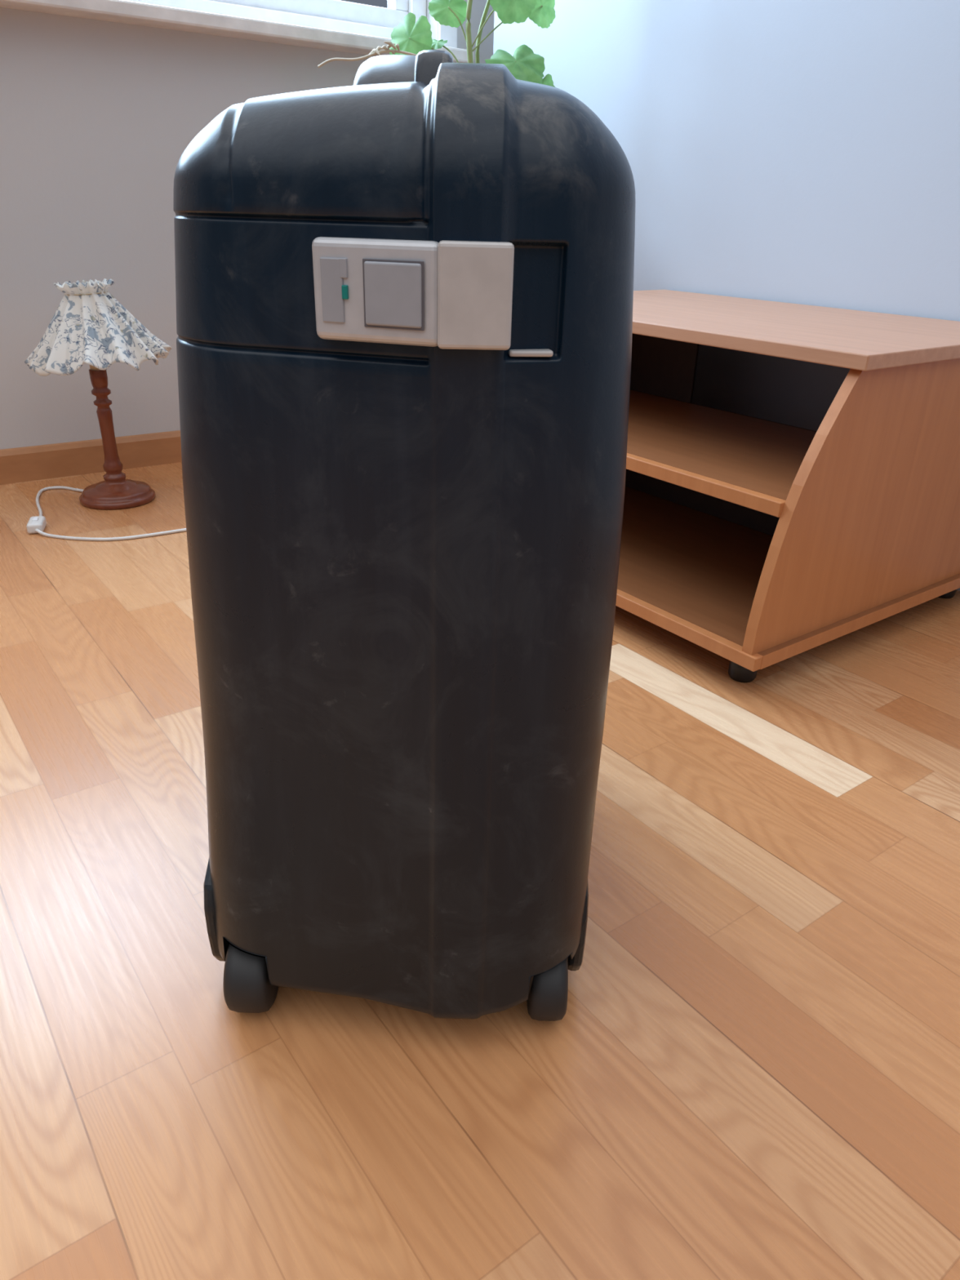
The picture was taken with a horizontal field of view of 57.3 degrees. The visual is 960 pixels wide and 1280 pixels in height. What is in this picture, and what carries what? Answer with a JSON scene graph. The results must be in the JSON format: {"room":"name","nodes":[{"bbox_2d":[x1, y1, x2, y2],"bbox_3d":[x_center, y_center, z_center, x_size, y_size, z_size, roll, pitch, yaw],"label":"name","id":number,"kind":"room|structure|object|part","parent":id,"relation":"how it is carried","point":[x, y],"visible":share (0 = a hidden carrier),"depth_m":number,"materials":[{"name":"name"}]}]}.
{"room":"living room","nodes":[
{"label":"living room","id":0,"kind":"room"},
{"bbox_2d":[0,0,494,449],"bbox_3d":[-1.419,-1.215,1.192,3.533,2.145,0.172,-16,31,-31],"label":"wall","id":1,"kind":"structure","parent":0,"point":[98,118],"depth_m":1.77,"materials":[{"name":"grey paint"}]},
{"bbox_2d":[0,430,182,484],"bbox_3d":[-1.418,-0.241,1.563,3.471,0.070,0.012,-16,31,-31],"label":"baseboard","id":2,"kind":"structure","parent":1,"relation":"attached to","point":[41,462],"depth_m":1.91,"materials":[{"name":"brown wood"}]},
{"bbox_2d":[0,0,473,62],"bbox_3d":[-0.734,-1.174,1.638,1.658,0.026,0.144,-16,31,-31],"label":"sill","id":3,"kind":"structure","parent":1,"relation":"attached to","point":[124,11],"depth_m":1.70,"materials":[{"name":"stone"}]},
{"bbox_2d":[125,0,393,38],"bbox_3d":[-0.778,-1.231,1.678,1.544,0.039,0.070,-16,31,-31],"label":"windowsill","id":4,"kind":"structure","parent":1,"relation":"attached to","point":[206,6],"depth_m":1.85,"materials":[{"name":"white paint"}]},
{"bbox_2d":[407,0,426,22],"bbox_3d":[-0.149,-1.803,1.877,0.039,0.846,0.070,-16,31,-31],"label":"frame post","id":5,"kind":"object","parent":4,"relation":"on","point":[418,7],"visible":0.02,"depth_m":2.02,"materials":[{"name":"white paint"}]},
{"bbox_2d":[208,0,408,28],"bbox_3d":[-0.459,-1.698,1.690,0.714,0.806,0.039,-16,31,-31],"label":"window","id":6,"kind":"structure","parent":1,"relation":"in","point":[339,10],"depth_m":1.94,"materials":[{"name":"white paint"}]},
{"bbox_3d":[-0.180,-1.794,1.858,0.035,0.768,0.039,-16,31,-31],"label":"sash","id":7,"kind":"part","parent":6,"relation":"part of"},
{"bbox_2d":[438,22,457,48],"bbox_3d":[-0.063,-1.805,1.824,0.047,0.978,0.012,-16,31,-31],"label":"door frame","id":8,"kind":"structure","parent":1,"relation":"attached to","point":[447,33],"depth_m":2.02,"materials":[{"name":"white paint"}]},
{"bbox_2d":[0,462,959,1279],"bbox_3d":[-0.512,0.523,0.171,3.787,0.039,4.524,-17,31,-33],"label":"floor","id":9,"kind":"structure","parent":0,"point":[750,1070],"depth_m":0.65,"materials":[{"name":"brown wood"}]},
{"bbox_2d":[24,278,186,541],"bbox_3d":[-0.612,-0.439,1.624,0.569,0.412,0.376,2,26,0],"label":"table lamp","id":10,"kind":"object","parent":9,"relation":"on","point":[89,326],"visible":1,"depth_m":1.58,"materials":[{"name":"floral fabric"},{"name":"wood"},{"name":"white plastic"}]},
{"bbox_2d":[26,515,46,533],"bbox_3d":[-0.802,-0.208,1.588,0.026,0.019,0.051,-7,27,-16],"label":"switch","id":11,"kind":"object","parent":10,"relation":"attached to","point":[37,524],"depth_m":1.57,"materials":[{"name":"white plastic"}]},
{"bbox_3d":[-0.846,-0.267,1.716,0.110,0.011,0.236,2,26,0],"label":"cord","id":12,"kind":"part","parent":10,"relation":"part of","materials":[{"name":"white plastic"}]},
{"bbox_3d":[-0.708,-0.580,1.623,0.258,0.161,0.256,2,26,0],"label":"lamp shade","id":13,"kind":"part","parent":10,"relation":"part of","materials":[{"name":"fabric"}]},
{"bbox_3d":[-0.537,-0.233,1.663,0.540,0.011,0.123,-16,31,-31],"label":"cord","id":14,"kind":"part","parent":10,"relation":"part of","materials":[{"name":"white plastic"}]},
{"bbox_2d":[173,49,635,1021],"bbox_3d":[-0.053,-0.079,0.678,0.280,0.622,0.422,2,26,0],"label":"suitcase","id":15,"kind":"object","parent":9,"relation":"on","point":[404,292],"visible":1,"depth_m":0.48,"materials":[{"name":"plastic"}]},
{"bbox_3d":[-0.049,-0.165,0.417,0.065,0.046,0.009,9,27,15],"label":"latch plate","id":16,"kind":"part","parent":15,"relation":"part of","materials":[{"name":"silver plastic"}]},
{"bbox_3d":[-0.045,-0.340,0.555,0.047,0.047,0.215,2,26,0],"label":"carry handle","id":17,"kind":"part","parent":15,"relation":"part of","materials":[{"name":"plastic"}]},
{"bbox_2d":[615,289,959,682],"bbox_3d":[0.352,-0.313,1.426,0.587,0.407,0.751,-17,31,-33],"label":"tv cabinet","id":18,"kind":"object","parent":9,"relation":"on","point":[757,544],"visible":0.69,"depth_m":1.17,"materials":[{"name":"brown wood"}]},
{"bbox_2d":[626,390,816,500],"bbox_3d":[0.296,-0.325,1.374,0.353,0.017,0.700,-17,31,-33],"label":"shelf","id":19,"kind":"object","parent":18,"relation":"attached to","point":[720,454],"depth_m":1.25,"materials":[{"name":"brown wood"}]},
{"bbox_3d":[0.565,-0.202,1.161,0.583,0.329,0.015,-17,31,-33],"label":"panel","id":20,"kind":"part","parent":18,"relation":"part of","materials":[{"name":"brown wood"}]},
{"bbox_3d":[-0.030,-0.592,1.881,0.243,0.479,0.243,2,26,0],"label":"plant stand","id":21,"kind":"object","parent":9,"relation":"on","visible":0},
{"bbox_2d":[317,0,555,87],"bbox_3d":[-0.057,-1.095,1.640,0.483,0.635,0.160,2,26,0],"label":"geranium","id":22,"kind":"object","parent":21,"relation":"on","point":[410,37],"visible":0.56,"depth_m":1.62,"materials":[{"name":"green plant"}]},
{"bbox_3d":[-0.013,-1.105,1.635,0.027,0.446,0.021,2,26,0],"label":"stem","id":23,"kind":"part","parent":22,"relation":"part of","materials":[{"name":"green plant"}]},
{"bbox_3d":[0.009,-1.102,1.657,0.063,0.423,0.026,2,26,0],"label":"stem","id":24,"kind":"part","parent":22,"relation":"part of","materials":[{"name":"green plant"}]},
{"bbox_2d":[493,0,959,591],"bbox_3d":[1.248,-0.818,0.530,0.117,2.145,3.939,-17,31,-33],"label":"wall","id":25,"kind":"structure","parent":0,"point":[801,152],"depth_m":1.52,"materials":[{"name":"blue paint"}]}
]}

